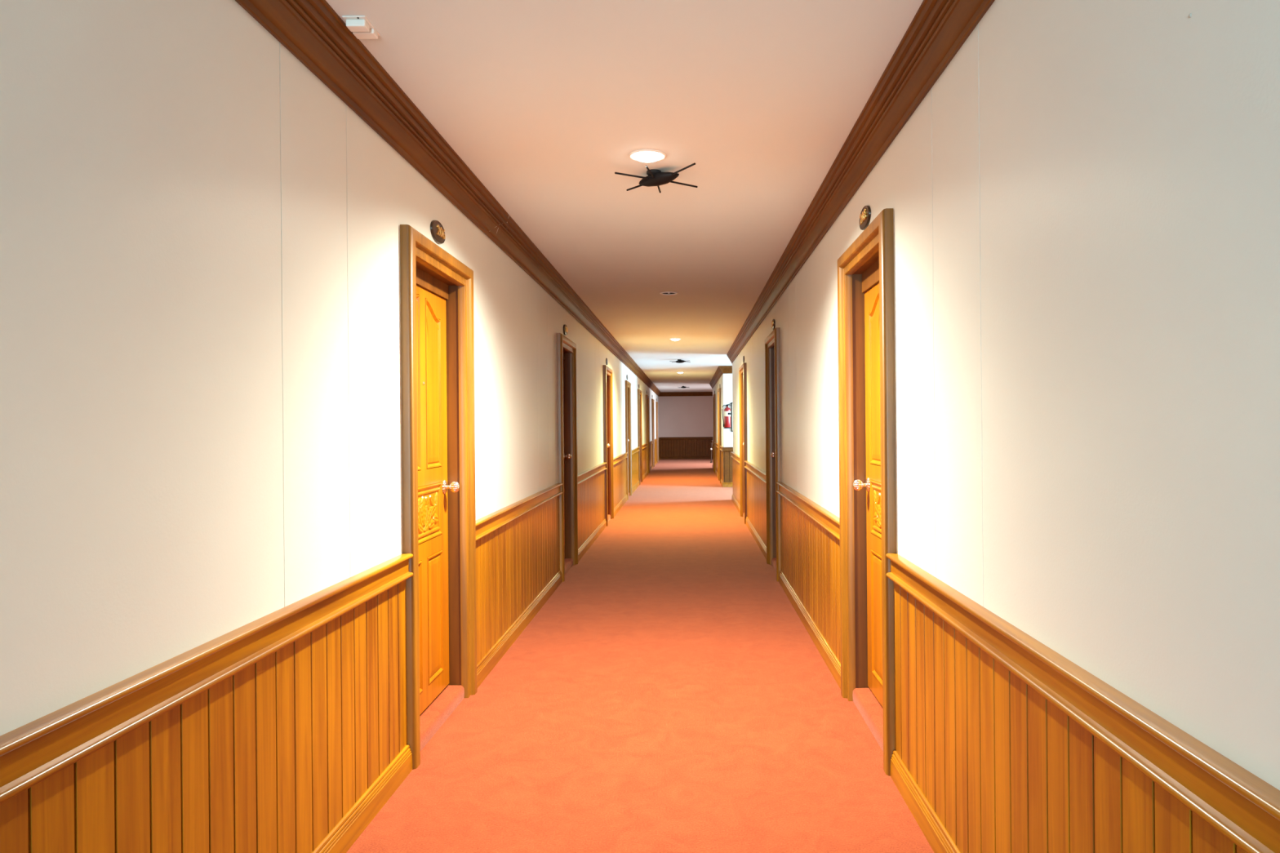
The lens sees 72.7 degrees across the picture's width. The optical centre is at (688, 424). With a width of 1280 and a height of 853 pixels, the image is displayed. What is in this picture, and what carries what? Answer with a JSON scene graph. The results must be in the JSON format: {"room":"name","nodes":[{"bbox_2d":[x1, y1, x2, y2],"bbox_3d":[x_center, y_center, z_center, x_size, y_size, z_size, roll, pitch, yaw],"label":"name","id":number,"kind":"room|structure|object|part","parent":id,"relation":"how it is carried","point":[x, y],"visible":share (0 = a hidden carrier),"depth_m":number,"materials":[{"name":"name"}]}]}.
{"room":"hotel corridor","nodes":[
{"label":"hotel corridor","id":0,"kind":"room"},
{"bbox_2d":[0,0,658,736],"bbox_3d":[-1.219,0.073,15.550,0.120,2.655,37.500,-1,0,0],"label":"wall","id":1,"kind":"structure","parent":0,"point":[201,374],"depth_m":2.06,"materials":[{"name":"beige paint"}]},
{"bbox_2d":[0,553,413,852],"bbox_3d":[-1.131,0.932,1.917,0.042,0.816,3.199,-1,0,0],"label":"wainscot","id":2,"kind":"structure","parent":1,"relation":"attached to","point":[261,735],"depth_m":2.17,"materials":[{"name":"brown wood"}]},
{"bbox_2d":[430,220,445,244],"bbox_3d":[-1.158,-0.892,4.035,0.020,0.100,0.210,-1,0,0],"label":"number plaque","id":3,"kind":"object","parent":1,"relation":"attached to","point":[437,232],"visible":1,"depth_m":4.00,"materials":[{"name":"brown metal"}]},
{"bbox_2d":[400,224,476,769],"bbox_3d":[-1.194,0.296,4.035,0.165,2.209,1.036,-1,0,0],"label":"door","id":4,"kind":"structure","parent":1,"relation":"in","point":[437,321],"depth_m":4.21,"materials":[{"name":"brown wood"}]},
{"bbox_3d":[-1.235,-0.191,3.868,0.012,0.811,0.253,0,0,0],"label":"panel","id":5,"kind":"part","parent":4,"relation":"part of","materials":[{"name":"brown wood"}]},
{"bbox_3d":[-1.225,0.927,3.868,0.012,0.607,0.253,0,0,0],"label":"panel","id":6,"kind":"part","parent":4,"relation":"part of","materials":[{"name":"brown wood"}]},
{"bbox_3d":[-1.229,0.418,4.035,0.012,0.265,0.588,0,0,0],"label":"panel","id":7,"kind":"part","parent":4,"relation":"part of","materials":[{"name":"brown wood"}]},
{"bbox_3d":[-1.235,-0.191,4.202,0.012,0.811,0.253,0,0,0],"label":"panel","id":8,"kind":"part","parent":4,"relation":"part of","materials":[{"name":"brown wood"}]},
{"bbox_3d":[-1.225,0.927,4.202,0.012,0.607,0.253,0,0,0],"label":"panel","id":9,"kind":"part","parent":4,"relation":"part of","materials":[{"name":"brown wood"}]},
{"bbox_3d":[-1.183,0.317,4.370,0.068,0.055,0.055,0,0,0],"label":"knob","id":10,"kind":"part","parent":4,"relation":"part of","materials":[{"name":"silver metal"}]},
{"bbox_2d":[235,0,661,395],"bbox_3d":[-1.122,-1.173,15.550,0.097,0.165,37.500,-1,0,0],"label":"crown molding","id":11,"kind":"structure","parent":1,"relation":"attached to","point":[311,30],"depth_m":3.37,"materials":[{"name":"brown wood"}]},
{"bbox_2d":[312,457,659,852],"bbox_3d":[-1.132,1.348,15.550,0.032,0.104,37.500,-1,0,0],"label":"baseboard","id":12,"kind":"structure","parent":1,"relation":"attached to","point":[352,825],"depth_m":3.36,"materials":[{"name":"brown wood"}]},
{"bbox_2d":[475,483,562,664],"bbox_3d":[-1.131,0.932,6.128,0.042,0.816,3.149,-1,0,0],"label":"wainscot","id":13,"kind":"structure","parent":1,"relation":"attached to","point":[517,544],"depth_m":5.64,"materials":[{"name":"brown wood"}]},
{"bbox_3d":[-1.134,0.577,6.128,0.042,0.106,3.149,0,0,0],"label":"chair rail","id":14,"kind":"part","parent":13,"relation":"part of","materials":[{"name":"brown wood"}]},
{"bbox_2d":[563,324,568,335],"bbox_3d":[-1.158,-0.892,8.220,0.020,0.100,0.210,-1,0,0],"label":"number plaque","id":15,"kind":"object","parent":1,"relation":"attached to","point":[565,327],"visible":1,"depth_m":8.18,"materials":[{"name":"brown metal"}]},
{"bbox_2d":[556,333,578,582],"bbox_3d":[-1.194,0.296,8.220,0.165,2.209,1.036,-1,0,0],"label":"door","id":16,"kind":"structure","parent":1,"relation":"in","point":[566,373],"depth_m":8.62,"materials":[{"name":"brown wood"}]},
{"bbox_3d":[-1.183,0.317,8.555,0.068,0.055,0.055,0,0,0],"label":"knob","id":17,"kind":"part","parent":16,"relation":"part of","materials":[{"name":"silver metal"}]},
{"bbox_2d":[577,462,606,549],"bbox_3d":[-1.131,0.932,10.310,0.042,0.816,3.144,-1,0,0],"label":"wainscot","id":18,"kind":"structure","parent":1,"relation":"attached to","point":[591,482],"depth_m":10.13,"materials":[{"name":"brown wood"}]},
{"bbox_3d":[-1.134,0.577,10.310,0.042,0.106,3.144,0,0,0],"label":"chair rail","id":19,"kind":"part","parent":18,"relation":"part of","materials":[{"name":"brown wood"}]},
{"bbox_2d":[602,364,613,526],"bbox_3d":[-1.194,0.296,12.400,0.165,2.209,1.036,-1,0,0],"label":"door","id":20,"kind":"structure","parent":1,"relation":"in","point":[607,372],"depth_m":12.80,"materials":[{"name":"brown wood"}]},
{"bbox_2d":[613,452,627,508],"bbox_3d":[-1.131,0.932,14.475,0.042,0.816,3.114,-1,0,0],"label":"wainscot","id":21,"kind":"structure","parent":1,"relation":"attached to","point":[620,461],"depth_m":14.49,"materials":[{"name":"brown wood"}]},
{"bbox_3d":[-1.134,0.577,14.475,0.042,0.106,3.114,0,0,0],"label":"chair rail","id":22,"kind":"part","parent":21,"relation":"part of","materials":[{"name":"brown wood"}]},
{"bbox_2d":[625,380,631,499],"bbox_3d":[-1.194,0.296,16.550,0.165,2.209,1.036,-1,0,0],"label":"door","id":23,"kind":"structure","parent":1,"relation":"in","point":[628,384],"depth_m":16.95,"materials":[{"name":"brown wood"}]},
{"bbox_2d":[631,446,639,488],"bbox_3d":[-1.131,0.932,18.535,0.042,0.816,2.934,-1,0,0],"label":"wainscot","id":24,"kind":"structure","parent":1,"relation":"attached to","point":[635,478],"depth_m":18.57,"materials":[{"name":"brown wood"}]},
{"bbox_3d":[-1.134,0.577,18.535,0.042,0.106,2.934,0,0,0],"label":"chair rail","id":25,"kind":"part","parent":24,"relation":"part of","materials":[{"name":"brown wood"}]},
{"bbox_2d":[637,388,642,484],"bbox_3d":[-1.194,0.296,20.520,0.165,2.209,1.036,-1,0,0],"label":"door","id":26,"kind":"structure","parent":1,"relation":"in","point":[639,392],"depth_m":20.92,"materials":[{"name":"brown wood"}]},
{"bbox_2d":[642,443,647,475],"bbox_3d":[-1.131,0.932,22.420,0.042,0.816,2.764,-1,0,0],"label":"wainscot","id":27,"kind":"structure","parent":1,"relation":"attached to","point":[644,446],"depth_m":22.65,"materials":[{"name":"brown wood"}]},
{"bbox_2d":[645,394,649,475],"bbox_3d":[-1.194,0.296,24.320,0.165,2.209,1.036,-1,0,0],"label":"door","id":28,"kind":"structure","parent":1,"relation":"in","point":[646,395],"depth_m":23.84,"materials":[{"name":"brown wood"}]},
{"bbox_2d":[648,440,653,467],"bbox_3d":[-1.131,0.932,26.220,0.042,0.816,2.764,-1,0,0],"label":"wainscot","id":29,"kind":"structure","parent":1,"relation":"attached to","point":[651,443],"depth_m":26.61,"materials":[{"name":"brown wood"}]},
{"bbox_2d":[651,398,654,467],"bbox_3d":[-1.194,0.296,28.120,0.165,2.209,1.036,-1,0,0],"label":"door","id":30,"kind":"structure","parent":1,"relation":"in","point":[652,399],"depth_m":27.63,"materials":[{"name":"brown wood"}]},
{"bbox_2d":[654,438,657,462],"bbox_3d":[-1.131,0.932,30.010,0.042,0.816,2.744,-1,0,0],"label":"wainscot","id":31,"kind":"structure","parent":1,"relation":"attached to","point":[655,439],"depth_m":30.41,"materials":[{"name":"brown wood"}]},
{"bbox_3d":[-1.146,0.970,30.010,0.012,0.740,2.744,0,0,0],"label":"wainscot panel","id":32,"kind":"part","parent":31,"relation":"part of","materials":[{"name":"brown wood"}]},
{"bbox_2d":[655,401,658,462],"bbox_3d":[-1.194,0.296,31.900,0.165,2.209,1.036,-1,0,0],"label":"door","id":33,"kind":"structure","parent":1,"relation":"in","point":[656,402],"depth_m":31.40,"materials":[{"name":"brown wood"}]},
{"bbox_2d":[325,0,923,391],"bbox_3d":[1.498,-1.378,15.600,5.580,0.200,37.600,-1,0,0],"label":"ceiling","id":34,"kind":"structure","parent":0,"point":[544,101],"depth_m":3.62,"materials":[{"name":"paint"}]},
{"bbox_2d":[342,15,379,39],"bbox_3d":[-1.029,-1.243,2.735,0.072,0.026,0.130,-1,0,0],"label":"junction box","id":35,"kind":"object","parent":34,"relation":"attached to","point":[361,27],"visible":1,"depth_m":2.70,"materials":[{"name":"white plastic"}]},
{"bbox_2d":[628,149,666,162],"bbox_3d":[-0.192,-1.312,4.080,0.176,0.153,0.176,-1,0,0],"label":"ceiling light","id":36,"kind":"object","parent":34,"relation":"attached to","point":[641,155],"visible":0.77,"depth_m":4.04,"materials":[{"name":"white glass"}]},
{"bbox_2d":[614,162,697,192],"bbox_3d":[-0.154,-1.229,4.326,0.406,0.069,0.498,-1,0,0],"label":"ceiling fixture","id":37,"kind":"object","parent":34,"relation":"attached to","point":[655,177],"visible":1,"depth_m":4.30,"materials":[{"name":"grey metal"}]},
{"bbox_3d":[-0.272,-1.222,4.274,0.200,0.011,0.009,0,0,-34],"label":"arm","id":38,"kind":"part","parent":37,"relation":"part of","materials":[{"name":"black metal"}]},
{"bbox_3d":[-0.259,-1.222,4.465,0.009,0.011,0.177,0,0,-43],"label":"arm","id":39,"kind":"part","parent":37,"relation":"part of","materials":[{"name":"black metal"}]},
{"bbox_3d":[-0.184,-1.222,4.218,0.009,0.011,0.207,-1,0,8],"label":"arm","id":40,"kind":"part","parent":37,"relation":"part of","materials":[{"name":"black metal"}]},
{"bbox_3d":[-0.034,-1.224,4.185,0.009,0.011,0.247,-1,0,-32],"label":"arm","id":41,"kind":"part","parent":37,"relation":"part of","materials":[{"name":"black metal"}]},
{"bbox_3d":[-0.036,-1.224,4.420,0.204,0.011,0.009,-1,0,-36],"label":"arm","id":42,"kind":"part","parent":37,"relation":"part of","materials":[{"name":"black metal"}]},
{"bbox_2d":[659,292,678,295],"bbox_3d":[-0.186,-1.322,8.390,0.176,0.132,0.176,-1,0,0],"label":"ceiling light","id":43,"kind":"object","parent":34,"relation":"attached to","point":[661,293],"visible":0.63,"depth_m":8.43,"materials":[{"name":"white plastic"}]},
{"bbox_2d":[669,337,680,340],"bbox_3d":[-0.192,-1.312,12.880,0.176,0.153,0.176,-1,0,0],"label":"ceiling light","id":44,"kind":"object","parent":34,"relation":"attached to","point":[673,339],"visible":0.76,"depth_m":12.84,"materials":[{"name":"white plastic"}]},
{"bbox_2d":[669,359,690,363],"bbox_3d":[-0.156,-1.229,16.976,0.406,0.069,0.498,-1,0,0],"label":"ceiling fixture","id":45,"kind":"object","parent":34,"relation":"attached to","point":[679,361],"visible":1,"depth_m":16.95,"materials":[{"name":"black metal"}]},
{"bbox_2d":[346,458,933,852],"bbox_3d":[1.432,1.418,15.600,5.760,0.080,37.600,-1,0,0],"label":"floor","id":46,"kind":"structure","parent":0,"point":[669,695],"depth_m":3.99,"materials":[{"name":"orange carpet"}]},
{"bbox_2d":[710,443,712,462],"bbox_3d":[0.824,1.028,31.000,0.104,0.710,0.104,-1,0,0],"label":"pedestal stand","id":47,"kind":"object","parent":46,"relation":"on","point":[711,444],"visible":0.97,"depth_m":30.98,"materials":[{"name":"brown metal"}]},
{"bbox_2d":[658,395,712,437],"bbox_3d":[1.460,0.050,34.360,5.480,2.655,0.120,-1,0,0],"label":"wall","id":48,"kind":"structure","parent":0,"point":[679,416],"depth_m":34.30,"materials":[{"name":"paint"}]},
{"bbox_2d":[658,391,712,396],"bbox_3d":[1.510,-1.196,34.252,5.360,0.165,0.097,-1,0,0],"label":"crown molding","id":49,"kind":"structure","parent":48,"relation":"attached to","point":[662,393],"depth_m":34.24,"materials":[{"name":"brown wood"}]},
{"bbox_2d":[659,436,712,457],"bbox_3d":[1.528,0.909,34.279,5.360,0.816,0.042,-1,0,0],"label":"wainscot","id":50,"kind":"structure","parent":48,"relation":"attached to","point":[685,446],"depth_m":34.29,"materials":[{"name":"brown wood"}]},
{"bbox_3d":[1.525,0.554,34.279,5.360,0.106,0.042,0,0,0],"label":"chair rail","id":51,"kind":"part","parent":50,"relation":"part of","materials":[{"name":"brown wood"}]},
{"bbox_2d":[659,456,712,459],"bbox_3d":[1.532,1.325,34.284,5.360,0.104,0.032,-1,0,0],"label":"baseboard","id":52,"kind":"structure","parent":48,"relation":"attached to","point":[679,457],"depth_m":34.27,"materials":[{"name":"brown wood"}]},
{"bbox_2d":[712,373,733,447],"bbox_3d":[2.488,0.041,23.175,3.425,2.655,8.250,-1,0,0],"label":"wall","id":53,"kind":"structure","parent":0,"point":[725,381],"depth_m":19.05,"materials":[{"name":"beige paint"}]},
{"bbox_2d":[711,440,713,465],"bbox_3d":[0.762,0.915,26.369,0.042,0.816,1.862,-1,0,0],"label":"wainscot","id":54,"kind":"structure","parent":53,"relation":"attached to","point":[712,440],"depth_m":26.91,"materials":[{"name":"brown wood"}]},
{"bbox_2d":[712,394,715,473],"bbox_3d":[0.814,0.268,24.920,0.165,2.231,1.036,-1,0,0],"label":"door","id":55,"kind":"structure","parent":53,"relation":"in","point":[713,395],"depth_m":24.41,"materials":[{"name":"brown wood"}]},
{"bbox_2d":[714,442,718,473],"bbox_3d":[0.762,0.915,22.870,0.042,0.816,3.064,-1,0,0],"label":"wainscot","id":56,"kind":"structure","parent":53,"relation":"attached to","point":[716,445],"depth_m":23.10,"materials":[{"name":"brown wood"}]},
{"bbox_3d":[0.777,0.953,22.870,0.012,0.740,3.064,0,0,0],"label":"wainscot panel","id":57,"kind":"part","parent":56,"relation":"part of","materials":[{"name":"brown wood"}]},
{"bbox_2d":[717,387,721,483],"bbox_3d":[0.814,0.268,20.820,0.165,2.231,1.036,-1,0,0],"label":"door","id":58,"kind":"structure","parent":53,"relation":"in","point":[719,414],"depth_m":20.31,"materials":[{"name":"brown wood"}]},
{"bbox_2d":[709,365,732,388],"bbox_3d":[2.429,-1.204,23.127,3.522,0.165,8.347,-1,0,0],"label":"crown molding","id":59,"kind":"structure","parent":53,"relation":"attached to","point":[721,370],"depth_m":19.60,"materials":[{"name":"brown wood"}]},
{"bbox_2d":[720,445,723,481],"bbox_3d":[0.762,0.915,19.676,0.042,0.816,1.252,-1,0,0],"label":"wainscot","id":60,"kind":"structure","parent":53,"relation":"attached to","point":[722,447],"depth_m":19.73,"materials":[{"name":"brown wood"}]},
{"bbox_3d":[0.777,0.953,19.676,0.012,0.740,1.252,0,0,0],"label":"wainscot panel","id":61,"kind":"part","parent":60,"relation":"part of","materials":[{"name":"brown wood"}]},
{"bbox_2d":[711,465,732,487],"bbox_3d":[2.483,1.316,23.159,3.457,0.104,8.282,-1,0,0],"label":"baseboard","id":62,"kind":"structure","parent":53,"relation":"attached to","point":[723,484],"depth_m":19.03,"materials":[{"name":"brown wood"}]},
{"bbox_2d":[721,403,731,428],"bbox_3d":[0.845,-0.176,18.951,0.153,0.542,0.186,-1,0,44],"label":"fire extinguisher","id":63,"kind":"object","parent":53,"relation":"attached to","point":[726,423],"visible":1,"depth_m":18.91,"materials":[{"name":"red metal"}]},
{"bbox_3d":[0.857,-0.145,18.960,0.144,0.475,0.144,0,0,0],"label":"tank","id":64,"kind":"part","parent":63,"relation":"part of","materials":[{"name":"red metal"}]},
{"bbox_2d":[723,447,733,482],"bbox_3d":[2.490,0.900,19.029,3.437,0.816,0.042,-1,0,0],"label":"wainscot","id":65,"kind":"structure","parent":53,"relation":"attached to","point":[727,460],"depth_m":19.04,"materials":[{"name":"brown wood"}]},
{"bbox_3d":[2.486,0.545,19.029,3.437,0.106,0.042,0,0,0],"label":"chair rail","id":66,"kind":"part","parent":65,"relation":"part of","materials":[{"name":"brown wood"}]},
{"bbox_2d":[731,402,733,431],"bbox_3d":[1.109,-0.155,19.038,0.330,0.640,0.024,-1,0,0],"label":"frame","id":67,"kind":"object","parent":53,"relation":"attached to","point":[731,402],"visible":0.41,"depth_m":19.02,"materials":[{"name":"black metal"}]},
{"bbox_2d":[732,0,1279,790],"bbox_3d":[0.874,0.055,6.330,0.120,2.655,19.060,-1,0,0],"label":"wall","id":68,"kind":"structure","parent":0,"point":[1084,200],"depth_m":1.74,"materials":[{"name":"beige paint"}]},
{"bbox_2d":[730,452,740,505],"bbox_3d":[0.801,0.915,14.449,0.042,0.816,2.822,-1,0,0],"label":"wainscot","id":69,"kind":"structure","parent":68,"relation":"attached to","point":[735,458],"depth_m":14.68,"materials":[{"name":"brown wood"}]},
{"bbox_3d":[0.797,0.560,14.449,0.042,0.106,2.822,0,0,0],"label":"chair rail","id":70,"kind":"part","parent":69,"relation":"part of","materials":[{"name":"brown wood"}]},
{"bbox_2d":[738,362,747,524],"bbox_3d":[0.853,0.267,12.520,0.165,2.231,1.036,-1,0,0],"label":"door","id":71,"kind":"structure","parent":68,"relation":"in","point":[743,369],"depth_m":12.92,"materials":[{"name":"brown wood"}]},
{"bbox_2d":[744,460,766,546],"bbox_3d":[0.801,0.915,10.330,0.042,0.816,3.344,-1,0,0],"label":"wainscot","id":72,"kind":"structure","parent":68,"relation":"attached to","point":[756,477],"depth_m":10.18,"materials":[{"name":"brown wood"}]},
{"bbox_3d":[0.797,0.560,10.330,0.042,0.106,3.344,0,0,0],"label":"chair rail","id":73,"kind":"part","parent":72,"relation":"part of","materials":[{"name":"brown wood"}]},
{"bbox_2d":[764,327,781,582],"bbox_3d":[0.853,0.267,8.140,0.165,2.231,1.036,-1,0,0],"label":"door","id":74,"kind":"structure","parent":68,"relation":"in","point":[772,342],"depth_m":8.54,"materials":[{"name":"brown wood"}]},
{"bbox_3d":[0.842,0.300,8.475,0.068,0.055,0.055,0,0,0],"label":"knob","id":75,"kind":"part","parent":74,"relation":"part of","materials":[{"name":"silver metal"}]},
{"bbox_2d":[771,319,775,329],"bbox_3d":[0.796,-0.933,8.140,0.020,0.100,0.210,-1,0,0],"label":"number plaque","id":76,"kind":"object","parent":68,"relation":"attached to","point":[773,323],"visible":1,"depth_m":8.08,"materials":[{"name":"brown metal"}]},
{"bbox_2d":[776,481,840,663],"bbox_3d":[0.801,0.915,6.035,0.042,0.816,3.174,-1,0,0],"label":"wainscot","id":77,"kind":"structure","parent":68,"relation":"attached to","point":[810,534],"depth_m":5.58,"materials":[{"name":"brown wood"}]},
{"bbox_3d":[0.797,0.560,6.035,0.042,0.106,3.174,0,0,0],"label":"chair rail","id":78,"kind":"part","parent":77,"relation":"part of","materials":[{"name":"brown wood"}]},
{"bbox_2d":[731,493,960,852],"bbox_3d":[0.809,1.331,6.330,0.032,0.104,19.060,-1,0,0],"label":"baseboard","id":79,"kind":"structure","parent":68,"relation":"attached to","point":[936,835],"depth_m":3.28,"materials":[{"name":"brown wood"}]},
{"bbox_2d":[726,0,995,363],"bbox_3d":[0.755,-1.189,6.330,0.097,0.165,19.060,-1,0,0],"label":"crown molding","id":80,"kind":"structure","parent":68,"relation":"attached to","point":[939,28],"depth_m":3.38,"materials":[{"name":"brown wood"}]},
{"bbox_2d":[859,205,871,230],"bbox_3d":[0.796,-0.933,3.930,0.020,0.100,0.210,-1,0,0],"label":"number plaque","id":81,"kind":"object","parent":68,"relation":"attached to","point":[865,215],"visible":1,"depth_m":3.88,"materials":[{"name":"brown metal"}]},
{"bbox_2d":[837,208,896,776],"bbox_3d":[0.853,0.267,3.930,0.165,2.231,1.036,-1,0,0],"label":"door","id":82,"kind":"structure","parent":68,"relation":"in","point":[865,270],"depth_m":4.21,"materials":[{"name":"brown wood"}]},
{"bbox_3d":[0.842,0.300,4.265,0.068,0.055,0.055,0,0,0],"label":"knob","id":83,"kind":"part","parent":82,"relation":"part of","materials":[{"name":"silver metal"}]},
{"bbox_3d":[0.885,-0.209,4.098,0.012,0.811,0.253,0,0,0],"label":"panel","id":84,"kind":"part","parent":82,"relation":"part of","materials":[{"name":"brown wood"}]},
{"bbox_3d":[0.890,0.400,3.930,0.012,0.265,0.588,0,0,0],"label":"panel","id":85,"kind":"part","parent":82,"relation":"part of","materials":[{"name":"brown wood"}]},
{"bbox_3d":[0.895,0.909,4.098,0.012,0.607,0.253,0,0,0],"label":"panel","id":86,"kind":"part","parent":82,"relation":"part of","materials":[{"name":"brown wood"}]},
{"bbox_2d":[885,553,1279,852],"bbox_3d":[0.801,0.915,1.815,0.042,0.816,3.194,-1,0,0],"label":"wainscot","id":87,"kind":"structure","parent":68,"relation":"attached to","point":[1014,746],"depth_m":2.00,"materials":[{"name":"brown wood"}]}
]}

